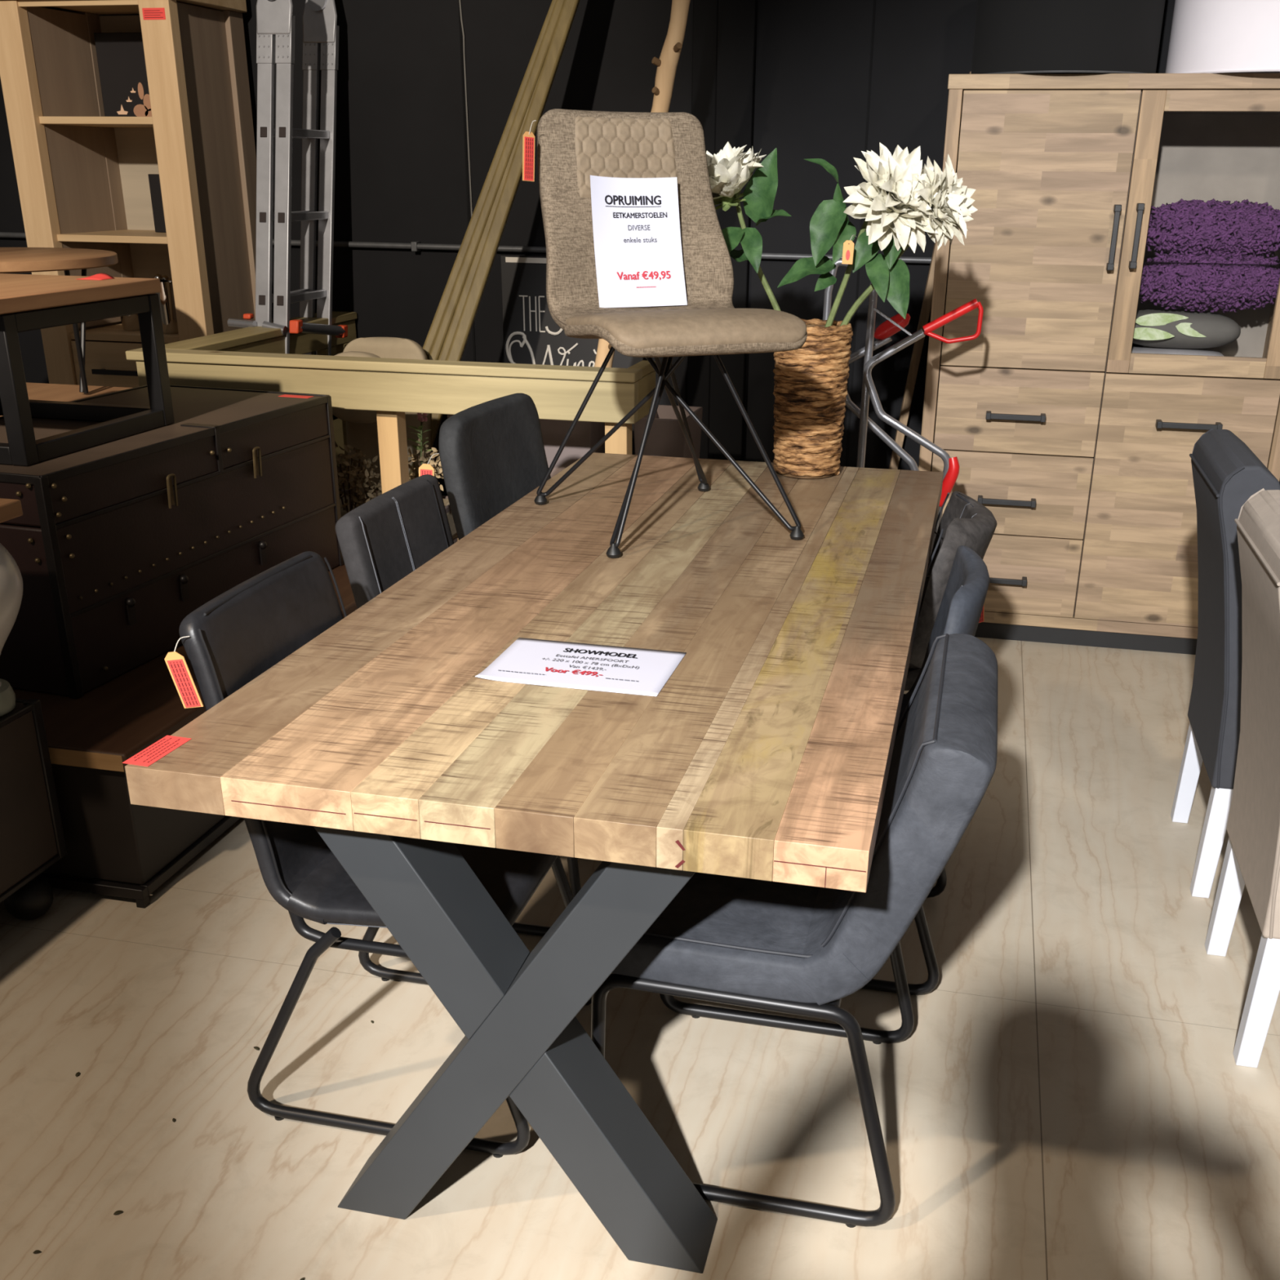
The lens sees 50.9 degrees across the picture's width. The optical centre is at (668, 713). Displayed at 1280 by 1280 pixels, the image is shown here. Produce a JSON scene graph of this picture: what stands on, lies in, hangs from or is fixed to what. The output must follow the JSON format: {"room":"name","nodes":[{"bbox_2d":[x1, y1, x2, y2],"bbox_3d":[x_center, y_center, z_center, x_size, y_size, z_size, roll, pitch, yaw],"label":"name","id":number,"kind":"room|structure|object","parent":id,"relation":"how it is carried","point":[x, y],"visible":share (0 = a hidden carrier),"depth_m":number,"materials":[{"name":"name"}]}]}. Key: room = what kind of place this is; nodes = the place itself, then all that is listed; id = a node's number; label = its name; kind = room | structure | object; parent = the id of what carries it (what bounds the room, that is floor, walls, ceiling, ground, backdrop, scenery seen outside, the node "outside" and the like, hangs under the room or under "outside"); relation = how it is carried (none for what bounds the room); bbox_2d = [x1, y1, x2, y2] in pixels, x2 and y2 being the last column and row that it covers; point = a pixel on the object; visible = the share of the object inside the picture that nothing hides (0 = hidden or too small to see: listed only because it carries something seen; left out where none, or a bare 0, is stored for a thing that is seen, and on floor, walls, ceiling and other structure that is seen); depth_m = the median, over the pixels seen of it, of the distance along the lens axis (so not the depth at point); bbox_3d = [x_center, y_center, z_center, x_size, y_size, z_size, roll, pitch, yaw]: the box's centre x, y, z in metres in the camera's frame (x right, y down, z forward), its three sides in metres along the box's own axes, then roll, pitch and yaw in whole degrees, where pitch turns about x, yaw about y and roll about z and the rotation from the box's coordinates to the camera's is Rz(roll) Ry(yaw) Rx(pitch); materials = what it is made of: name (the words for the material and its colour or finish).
{"room":"store","nodes":[
{"label":"store","id":0,"kind":"room"},
{"bbox_2d":[0,637,1279,1279],"bbox_3d":[-1.059,0.916,1.875,10.500,0.060,8.350,5,23,12],"label":"floor","id":1,"kind":"structure","parent":0,"point":[1068,1098],"depth_m":2.44,"materials":[{"name":"brown wood"}]},
{"bbox_2d":[0,697,66,919],"bbox_3d":[-1.808,0.363,2.477,0.760,0.494,1.105,5,23,12],"label":"cabinet","id":2,"kind":"object","parent":1,"relation":"on","point":[32,837],"visible":1,"depth_m":2.81,"materials":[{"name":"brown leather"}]},
{"bbox_2d":[0,542,22,715],"bbox_3d":[-1.411,-0.175,2.679,0.251,0.360,0.251,5,23,12],"label":"ceramic vase","id":3,"kind":"object","parent":2,"relation":"on","point":[11,577],"visible":1,"depth_m":2.65,"materials":[{"name":"grey ceramic"}]},
{"bbox_2d":[0,497,22,523],"bbox_3d":[-1.625,-0.163,2.566,0.572,0.418,0.530,5,23,12],"label":"wooden table","id":4,"kind":"object","parent":2,"relation":"on","point":[10,508],"visible":1,"depth_m":2.64,"materials":[{"name":"brown wood"}]},
{"bbox_2d":[0,382,131,416],"bbox_3d":[-2.194,-0.613,4.423,0.720,0.835,0.700,5,23,12],"label":"wooden table","id":5,"kind":"object","parent":1,"relation":"on","point":[36,391],"visible":0.06,"depth_m":4.42,"materials":[{"name":"brown wood"}]},
{"bbox_2d":[0,247,118,393],"bbox_3d":[-2.130,-1.228,4.248,0.780,0.426,0.780,5,23,12],"label":"round side table","id":6,"kind":"object","parent":5,"relation":"on","point":[12,260],"visible":1,"depth_m":4.13,"materials":[{"name":"brown wood"}]},
{"bbox_2d":[113,1210,123,1214],"bbox_3d":[-0.866,0.785,2.117,0.015,0.003,0.007,-9,24,-23],"label":"leaf fragment","id":7,"kind":"object","parent":1,"relation":"on","point":[117,1211],"visible":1,"depth_m":2.12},
{"bbox_2d":[0,0,256,387],"bbox_3d":[-2.008,-1.637,5.245,0.745,2.120,0.525,5,23,12],"label":"bookcase","id":8,"kind":"object","parent":1,"relation":"on","point":[82,173],"visible":0.58,"depth_m":5.00,"materials":[{"name":"brown wood"}]},
{"bbox_2d":[93,32,151,116],"bbox_3d":[-1.968,-2.418,5.100,0.415,0.300,0.026,5,23,12],"label":"print","id":9,"kind":"object","parent":8,"relation":"on","point":[121,60],"visible":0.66,"depth_m":5.11},
{"bbox_2d":[116,105,128,114],"bbox_3d":[-2.096,-2.320,5.158,0.048,0.036,0.002,5,23,12],"label":"candle","id":10,"kind":"object","parent":9,"relation":"on","point":[121,109],"depth_m":5.16,"materials":[{"name":"beige wax"}]},
{"bbox_2d":[120,313,139,330],"bbox_3d":[-2.087,-1.572,5.227,0.110,0.150,0.110,5,23,12],"label":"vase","id":11,"kind":"object","parent":8,"relation":"on","point":[130,322],"visible":0.34,"depth_m":5.21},
{"bbox_2d":[144,12,163,17],"bbox_3d":[-1.767,-2.402,4.613,0.071,0.022,0.001,5,23,12],"label":"print","id":12,"kind":"object","parent":8,"relation":"attached to","point":[147,15],"depth_m":4.61},
{"bbox_2d":[147,173,166,232],"bbox_3d":[-1.866,-1.962,5.170,0.260,0.210,0.020,5,23,12],"label":"print","id":13,"kind":"object","parent":8,"relation":"on","point":[153,179],"visible":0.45,"depth_m":5.18},
{"bbox_2d":[12,564,357,908],"bbox_3d":[-1.448,-0.071,3.721,0.970,0.374,1.572,5,23,12],"label":"coffee table","id":14,"kind":"object","parent":1,"relation":"on","point":[90,737],"visible":0.37,"depth_m":3.00,"materials":[{"name":"brown wood"}]},
{"bbox_2d":[0,384,344,698],"bbox_3d":[-1.488,-0.530,3.656,0.643,0.524,1.232,7,23,16],"label":"trunk","id":15,"kind":"object","parent":14,"relation":"on","point":[113,544],"visible":0.93,"depth_m":3.36,"materials":[{"name":"brown wood"}]},
{"bbox_2d":[0,272,174,466],"bbox_3d":[-1.648,-0.859,3.267,0.560,0.379,0.645,6,23,13],"label":"side table","id":16,"kind":"object","parent":15,"relation":"on","point":[28,302],"visible":1,"depth_m":3.22,"materials":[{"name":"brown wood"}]},
{"bbox_2d":[153,274,178,333],"bbox_3d":[-1.911,-1.567,5.130,0.104,0.216,0.104,5,23,12],"label":"price tag","id":17,"kind":"object","parent":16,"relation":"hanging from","point":[166,300],"visible":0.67,"depth_m":5.10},
{"bbox_2d":[227,0,347,355],"bbox_3d":[-1.419,-1.556,5.017,0.269,2.154,0.669,5,23,12],"label":"ladder","id":18,"kind":"object","parent":1,"relation":"on","point":[275,20],"visible":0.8,"depth_m":4.87,"materials":[{"name":"metal"}]},
{"bbox_2d":[258,294,265,305],"bbox_3d":[-1.470,-1.497,4.861,0.027,0.034,0.008,5,23,12],"label":"socket","id":19,"kind":"object","parent":18,"relation":"attached to","point":[261,297],"depth_m":4.86,"materials":[{"name":"grey plastic"}]},
{"bbox_2d":[259,212,266,222],"bbox_3d":[-1.446,-1.770,4.792,0.027,0.034,0.008,5,23,12],"label":"socket","id":20,"kind":"object","parent":18,"relation":"attached to","point":[262,215],"depth_m":4.79,"materials":[{"name":"black plastic"}]},
{"bbox_2d":[260,126,266,137],"bbox_3d":[-1.422,-2.044,4.722,0.027,0.034,0.008,5,23,12],"label":"socket","id":21,"kind":"object","parent":18,"relation":"attached to","point":[263,129],"depth_m":4.72,"materials":[{"name":"black plastic"}]},
{"bbox_2d":[276,295,283,306],"bbox_3d":[-1.400,-1.490,4.846,0.027,0.034,0.008,5,23,12],"label":"socket","id":22,"kind":"object","parent":18,"relation":"attached to","point":[279,298],"depth_m":4.85,"materials":[{"name":"grey plastic"}]},
{"bbox_2d":[277,212,284,222],"bbox_3d":[-1.376,-1.764,4.777,0.027,0.034,0.008,5,23,12],"label":"socket","id":23,"kind":"object","parent":18,"relation":"attached to","point":[281,215],"depth_m":4.78,"materials":[{"name":"black plastic"}]},
{"bbox_2d":[279,127,285,137],"bbox_3d":[-1.352,-2.037,4.707,0.027,0.034,0.008,5,23,12],"label":"socket","id":24,"kind":"object","parent":18,"relation":"attached to","point":[282,130],"depth_m":4.71,"materials":[{"name":"black plastic"}]},
{"bbox_2d":[178,551,591,1157],"bbox_3d":[-0.452,0.220,2.332,0.569,0.900,0.465,5,23,12],"label":"dining chair","id":25,"kind":"object","parent":1,"relation":"on","point":[235,637],"visible":0.34,"depth_m":2.20,"materials":[{"name":"black leather"}]},
{"bbox_2d":[164,635,203,708],"bbox_3d":[-0.734,-0.060,2.034,0.048,0.117,0.017,0,22,-2],"label":"price tag","id":26,"kind":"object","parent":25,"relation":"hanging from","point":[177,666],"visible":1,"depth_m":2.04,"materials":[{"name":"red paper"}]},
{"bbox_2d":[169,661,197,705],"bbox_3d":[-0.735,-0.046,2.038,0.030,0.076,0.012,4,22,9],"label":"print","id":27,"kind":"object","parent":26,"relation":"attached to","point":[180,672],"depth_m":2.04},
{"bbox_2d":[125,311,655,493],"bbox_3d":[-0.752,-0.847,4.836,1.647,0.989,1.355,5,23,12],"label":"wooden table","id":28,"kind":"object","parent":1,"relation":"on","point":[250,358],"visible":0.53,"depth_m":4.08,"materials":[{"name":"brown wood"}]},
{"bbox_2d":[338,488,457,543],"bbox_3d":[-1.034,-0.547,4.847,0.499,0.420,0.399,5,23,12],"label":"planter","id":29,"kind":"object","parent":1,"relation":"on","point":[447,508],"visible":0.02,"depth_m":4.89,"materials":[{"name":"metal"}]},
{"bbox_2d":[334,440,377,511],"bbox_3d":[-1.092,-0.809,4.549,0.222,0.249,0.214,5,23,12],"label":"hydrangea","id":30,"kind":"object","parent":29,"relation":"in","point":[351,474],"visible":0.65,"depth_m":4.53,"materials":[{"name":"brown plant"}]},
{"bbox_2d":[342,470,382,511],"bbox_3d":[-0.998,-0.718,4.586,0.238,0.235,0.193,5,23,12],"label":"hydrangea","id":31,"kind":"object","parent":29,"relation":"in","point":[371,494],"visible":0.29,"depth_m":4.55,"materials":[{"name":"plant"}]},
{"bbox_2d":[332,337,458,540],"bbox_3d":[-0.999,-0.810,4.744,0.440,0.986,0.340,5,23,12],"label":"armchair","id":32,"kind":"object","parent":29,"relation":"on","point":[362,431],"visible":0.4,"depth_m":4.68,"materials":[{"name":"fabric"}]},
{"bbox_2d":[406,413,431,465],"bbox_3d":[-0.809,-0.839,4.394,0.089,0.306,0.055,5,23,12],"label":"flower sprig","id":33,"kind":"object","parent":29,"relation":"in","point":[420,418],"visible":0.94,"depth_m":4.37,"materials":[{"name":"plant"}]},
{"bbox_2d":[408,438,444,490],"bbox_3d":[-0.785,-0.807,4.441,0.172,0.212,0.138,17,27,35],"label":"hydrangea","id":34,"kind":"object","parent":29,"relation":"in","point":[437,471],"visible":0.45,"depth_m":4.42,"materials":[{"name":"beige plant"}]},
{"bbox_2d":[374,0,555,491],"bbox_3d":[-0.669,-1.711,4.666,1.329,2.731,0.040,-12,25,-29],"label":"pole","id":35,"kind":"object","parent":29,"relation":"in","point":[436,322],"visible":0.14,"depth_m":4.64,"materials":[{"name":"brown wood"}]},
{"bbox_2d":[381,0,564,492],"bbox_3d":[-0.642,-1.704,4.651,1.295,2.730,0.040,-13,26,-30],"label":"wooden beam","id":36,"kind":"structure","parent":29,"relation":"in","point":[540,57],"depth_m":4.62,"materials":[{"name":"brown wood"}]},
{"bbox_2d":[438,69,542,360],"bbox_3d":[-0.613,-1.706,4.654,1.266,2.730,0.040,-14,26,-31],"label":"pole","id":37,"kind":"object","parent":29,"relation":"in","point":[451,331],"visible":0.14,"depth_m":4.66,"materials":[{"name":"brown wood"}]},
{"bbox_2d":[408,0,580,480],"bbox_3d":[-0.583,-1.699,4.639,1.240,2.733,0.048,-14,27,-33],"label":"wooden beam","id":38,"kind":"structure","parent":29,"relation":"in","point":[569,9],"depth_m":4.61,"materials":[{"name":"brown wood"}]},
{"bbox_2d":[335,474,581,936],"bbox_3d":[-0.380,-0.026,2.942,0.512,0.898,0.450,5,23,12],"label":"dining chair","id":39,"kind":"object","parent":1,"relation":"on","point":[386,538],"visible":0.19,"depth_m":2.80,"materials":[{"name":"black leather"}]},
{"bbox_2d":[438,392,551,540],"bbox_3d":[-0.265,-0.296,3.497,0.526,0.985,0.550,7,23,15],"label":"dining chair","id":40,"kind":"object","parent":1,"relation":"on","point":[492,455],"visible":0.27,"depth_m":3.34,"materials":[{"name":"black leather"}]},
{"bbox_2d":[418,453,439,476],"bbox_3d":[-0.558,-0.567,3.151,0.053,0.082,0.021,-10,24,-24],"label":"price tag","id":41,"kind":"object","parent":40,"relation":"hanging from","point":[425,468],"visible":0.42,"depth_m":3.14,"materials":[{"name":"paper"}]},
{"bbox_2d":[447,414,604,477],"bbox_3d":[-0.462,-0.718,4.719,0.505,0.845,0.350,5,23,12],"label":"planter","id":42,"kind":"object","parent":1,"relation":"on","point":[585,434],"visible":0.02,"depth_m":4.43,"materials":[{"name":"grey metal"}]},
{"bbox_2d":[594,0,690,367],"bbox_3d":[-0.134,-1.417,4.381,0.507,2.407,0.077,5,23,12],"label":"bare branch","id":43,"kind":"object","parent":42,"relation":"in","point":[667,64],"visible":0.3,"depth_m":4.10,"materials":[{"name":"brown plant"}]},
{"bbox_2d":[122,452,943,1273],"bbox_3d":[-0.002,0.068,2.877,1.008,0.781,2.256,5,23,12],"label":"dining table","id":44,"kind":"object","parent":1,"relation":"on","point":[766,753],"visible":0.94,"depth_m":1.99,"materials":[{"name":"brown wood"}]},
{"bbox_2d":[133,737,180,762],"bbox_3d":[-0.708,0.050,1.863,0.029,0.001,0.083,7,23,15],"label":"print","id":45,"kind":"object","parent":44,"relation":"on","point":[162,750],"depth_m":1.86},
{"bbox_2d":[475,637,686,696],"bbox_3d":[-0.138,-0.081,2.196,0.297,0.004,0.210,6,23,12],"label":"sheet","id":46,"kind":"object","parent":44,"relation":"on","point":[567,664],"visible":1,"depth_m":2.19,"materials":[{"name":"white paper"}]},
{"bbox_2d":[498,670,544,675],"bbox_3d":[-0.235,-0.067,2.158,0.080,0.001,0.002,6,23,12],"label":"print","id":47,"kind":"object","parent":46,"relation":"on","point":[500,672],"depth_m":2.16,"materials":[{"name":"grey paper"}]},
{"bbox_2d":[533,108,807,558],"bbox_3d":[-0.011,-0.854,2.949,0.461,0.875,0.594,-8,24,-21],"label":"dining chair","id":48,"kind":"object","parent":44,"relation":"on","point":[573,146],"visible":0.9,"depth_m":2.97,"materials":[{"name":"beige fabric"}]},
{"bbox_2d":[522,120,536,181],"bbox_3d":[-0.294,-1.206,2.880,0.020,0.122,0.039,19,28,38],"label":"price tag","id":49,"kind":"object","parent":48,"relation":"hanging from","point":[528,149],"visible":1,"depth_m":2.89,"materials":[{"name":"red paper"}]},
{"bbox_2d":[525,137,533,178],"bbox_3d":[-0.299,-1.194,2.890,0.001,0.081,0.024,19,28,37],"label":"print","id":50,"kind":"object","parent":49,"relation":"attached to","point":[529,141],"depth_m":2.89},
{"bbox_2d":[590,175,687,307],"bbox_3d":[-0.068,-1.058,3.010,0.210,0.274,0.080,-8,24,-21],"label":"sheet","id":51,"kind":"object","parent":48,"relation":"on","point":[637,234],"visible":1,"depth_m":3.02,"materials":[{"name":"white paper"}]},
{"bbox_2d":[772,318,853,479],"bbox_3d":[0.372,-0.826,3.533,0.204,0.393,0.203,-3,22,-8],"label":"vase","id":52,"kind":"object","parent":44,"relation":"on","point":[810,393],"visible":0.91,"depth_m":3.47,"materials":[{"name":"brown wicker"}]},
{"bbox_2d":[706,142,791,311],"bbox_3d":[0.170,-1.113,3.378,0.343,0.602,0.225,5,23,12],"label":"flower","id":53,"kind":"object","parent":52,"relation":"in","point":[729,172],"visible":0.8,"depth_m":3.33,"materials":[{"name":"beige plant"}]},
{"bbox_2d":[777,142,946,327],"bbox_3d":[0.480,-1.088,3.351,0.412,0.623,0.214,-2,22,-6],"label":"flower","id":54,"kind":"object","parent":52,"relation":"in","point":[884,202],"visible":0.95,"depth_m":3.27,"materials":[{"name":"beige plant"}]},
{"bbox_2d":[841,235,856,264],"bbox_3d":[0.445,-1.142,3.304,0.027,0.067,0.053,5,23,12],"label":"price tag","id":55,"kind":"object","parent":54,"relation":"attached to","point":[848,246],"visible":1,"depth_m":3.28,"materials":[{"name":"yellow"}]},
{"bbox_2d":[840,153,977,326],"bbox_3d":[0.576,-1.077,3.360,0.394,0.599,0.164,-1,22,-5],"label":"flower","id":56,"kind":"object","parent":52,"relation":"in","point":[889,275],"visible":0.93,"depth_m":3.32,"materials":[{"name":"beige plant"}]},
{"bbox_2d":[633,404,702,458],"bbox_3d":[-0.002,-0.659,4.679,0.178,0.775,0.280,5,23,12],"label":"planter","id":57,"kind":"object","parent":1,"relation":"on","point":[666,437],"visible":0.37,"depth_m":4.44,"materials":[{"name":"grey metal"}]},
{"bbox_2d":[591,633,998,1227],"bbox_3d":[0.209,0.316,2.209,0.573,0.828,0.513,5,23,12],"label":"dining chair","id":58,"kind":"object","parent":1,"relation":"on","point":[797,949],"visible":0.64,"depth_m":1.99,"materials":[{"name":"grey leather"}]},
{"bbox_2d":[822,257,983,563],"bbox_3d":[0.699,-0.785,4.330,0.523,1.285,0.362,5,23,12],"label":"hand truck","id":59,"kind":"object","parent":1,"relation":"on","point":[883,332],"visible":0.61,"depth_m":4.11,"materials":[{"name":"metal"}]},
{"bbox_2d":[861,545,990,995],"bbox_3d":[0.368,0.088,2.763,0.496,0.838,0.470,5,23,12],"label":"dining chair","id":60,"kind":"object","parent":1,"relation":"on","point":[962,602],"visible":0.23,"depth_m":2.65,"materials":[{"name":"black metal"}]},
{"bbox_2d":[978,603,984,622],"bbox_3d":[0.626,-0.239,2.703,0.035,0.121,0.010,-3,22,-9],"label":"price tag","id":61,"kind":"object","parent":60,"relation":"hanging from","point":[982,615],"visible":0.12,"depth_m":2.72,"materials":[{"name":"red paper"}]},
{"bbox_2d":[888,71,971,469],"bbox_3d":[0.910,-1.324,4.914,0.268,1.853,0.030,2,22,3],"label":"wooden lath","id":62,"kind":"object","parent":1,"relation":"on","point":[927,299],"visible":0.29,"depth_m":4.92,"materials":[{"name":"brown wood"}]},
{"bbox_2d":[903,491,996,694],"bbox_3d":[0.526,-0.134,3.354,0.501,0.808,0.470,5,23,12],"label":"dining chair","id":63,"kind":"object","parent":1,"relation":"on","point":[965,521],"visible":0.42,"depth_m":3.06,"materials":[{"name":"grey fabric"}]},
{"bbox_2d":[918,72,1279,654],"bbox_3d":[1.465,-1.147,4.538,1.164,1.815,0.467,5,23,12],"label":"display cabinet","id":64,"kind":"object","parent":1,"relation":"on","point":[1078,444],"visible":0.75,"depth_m":4.39,"materials":[{"name":"brown wood"}]},
{"bbox_2d":[970,0,1165,74],"bbox_3d":[1.259,-2.171,4.244,0.576,0.300,0.576,5,23,12],"label":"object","id":65,"kind":"object","parent":64,"relation":"on","point":[1011,36],"visible":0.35,"depth_m":4.04,"materials":[{"name":"black fabric"}]},
{"bbox_2d":[1131,343,1223,355],"bbox_3d":[1.666,-1.205,4.498,0.360,0.048,0.280,5,23,12],"label":"tray","id":66,"kind":"object","parent":64,"relation":"on","point":[1135,348],"visible":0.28,"depth_m":4.41,"materials":[{"name":"white metal"}]},
{"bbox_2d":[1132,308,1240,348],"bbox_3d":[1.682,-1.273,4.445,0.390,0.119,0.280,5,23,12],"label":"cushion","id":67,"kind":"object","parent":66,"relation":"on","point":[1155,327],"visible":0.86,"depth_m":4.34,"materials":[{"name":"grey fabric"}]},
{"bbox_2d":[1138,251,1279,312],"bbox_3d":[1.754,-1.414,4.371,0.503,0.202,0.311,5,23,12],"label":"cushion","id":68,"kind":"object","parent":67,"relation":"on","point":[1191,286],"visible":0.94,"depth_m":4.26,"materials":[{"name":"purple fabric"}]},
{"bbox_2d":[1145,198,1279,258],"bbox_3d":[1.745,-1.557,4.321,0.505,0.189,0.296,5,23,12],"label":"cushion","id":69,"kind":"object","parent":68,"relation":"on","point":[1197,227],"visible":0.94,"depth_m":4.21,"materials":[{"name":"purple fabric"}]},
{"bbox_2d":[1142,255,1279,266],"bbox_3d":[1.741,-1.478,4.384,0.531,0.006,0.358,5,23,12],"label":"glass shelf","id":70,"kind":"object","parent":64,"relation":"attached to","point":[1145,257],"depth_m":4.26,"materials":[{"name":"clear glass"}]},
{"bbox_2d":[1164,0,1279,73],"bbox_3d":[1.856,-2.124,4.092,0.612,0.340,0.612,5,23,12],"label":"lampshade","id":71,"kind":"object","parent":64,"relation":"on","point":[1206,36],"visible":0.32,"depth_m":3.94,"materials":[{"name":"white fabric"}]},
{"bbox_2d":[1170,428,1279,897],"bbox_3d":[1.439,-0.100,3.052,0.560,0.991,0.460,5,23,12],"label":"upholstered chair","id":72,"kind":"object","parent":1,"relation":"on","point":[1226,472],"visible":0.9,"depth_m":2.97,"materials":[{"name":"grey fabric"}]},
{"bbox_2d":[1204,488,1279,1067],"bbox_3d":[1.296,0.136,2.469,0.555,0.989,0.460,5,23,12],"label":"upholstered chair","id":73,"kind":"object","parent":1,"relation":"on","point":[1251,860],"visible":1,"depth_m":2.46,"materials":[{"name":"beige fabric"}]},
{"bbox_2d":[0,0,1279,495],"bbox_3d":[-0.111,-2.284,4.925,10.500,3.600,0.120,5,23,12],"label":"wall","id":74,"kind":"structure","parent":0,"point":[400,176],"depth_m":4.98,"materials":[{"name":"black paint"}]},
{"bbox_2d":[458,0,472,217],"bbox_3d":[-0.755,-2.460,4.941,0.018,1.300,0.008,5,23,12],"label":"cable","id":75,"kind":"object","parent":74,"relation":"attached to","point":[460,2],"visible":0.9,"depth_m":5.02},
{"bbox_2d":[0,231,931,263],"bbox_3d":[-0.331,-1.758,5.100,7.100,0.044,0.045,5,23,12],"label":"conduit","id":76,"kind":"object","parent":74,"relation":"attached to","point":[414,246],"visible":0.27,"depth_m":5.20,"materials":[{"name":"black metal"}]},
{"bbox_2d":[457,0,475,361],"bbox_3d":[-0.763,-2.323,5.003,0.008,3.600,0.004,5,23,12],"label":"trim","id":77,"kind":"structure","parent":74,"relation":"attached to","point":[460,20],"depth_m":5.06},
{"bbox_2d":[500,254,644,438],"bbox_3d":[-0.370,-1.422,5.223,0.565,0.672,0.035,5,23,12],"label":"signboard","id":78,"kind":"object","parent":74,"relation":"attached to","point":[531,334],"visible":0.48,"depth_m":5.21},
{"bbox_2d":[687,0,718,458],"bbox_3d":[0.130,-2.232,4.803,0.090,3.600,0.030,5,23,12],"label":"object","id":79,"kind":"structure","parent":74,"relation":"attached to","point":[704,34],"depth_m":4.80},
{"bbox_2d":[708,0,757,461],"bbox_3d":[0.239,-2.218,4.771,0.132,3.600,0.050,5,23,12],"label":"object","id":80,"kind":"structure","parent":74,"relation":"attached to","point":[737,20],"depth_m":4.80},
{"bbox_2d":[845,0,875,466],"bbox_3d":[0.703,-2.182,4.696,0.008,3.600,0.004,5,23,12],"label":"trim","id":81,"kind":"structure","parent":74,"relation":"attached to","point":[874,1],"depth_m":4.86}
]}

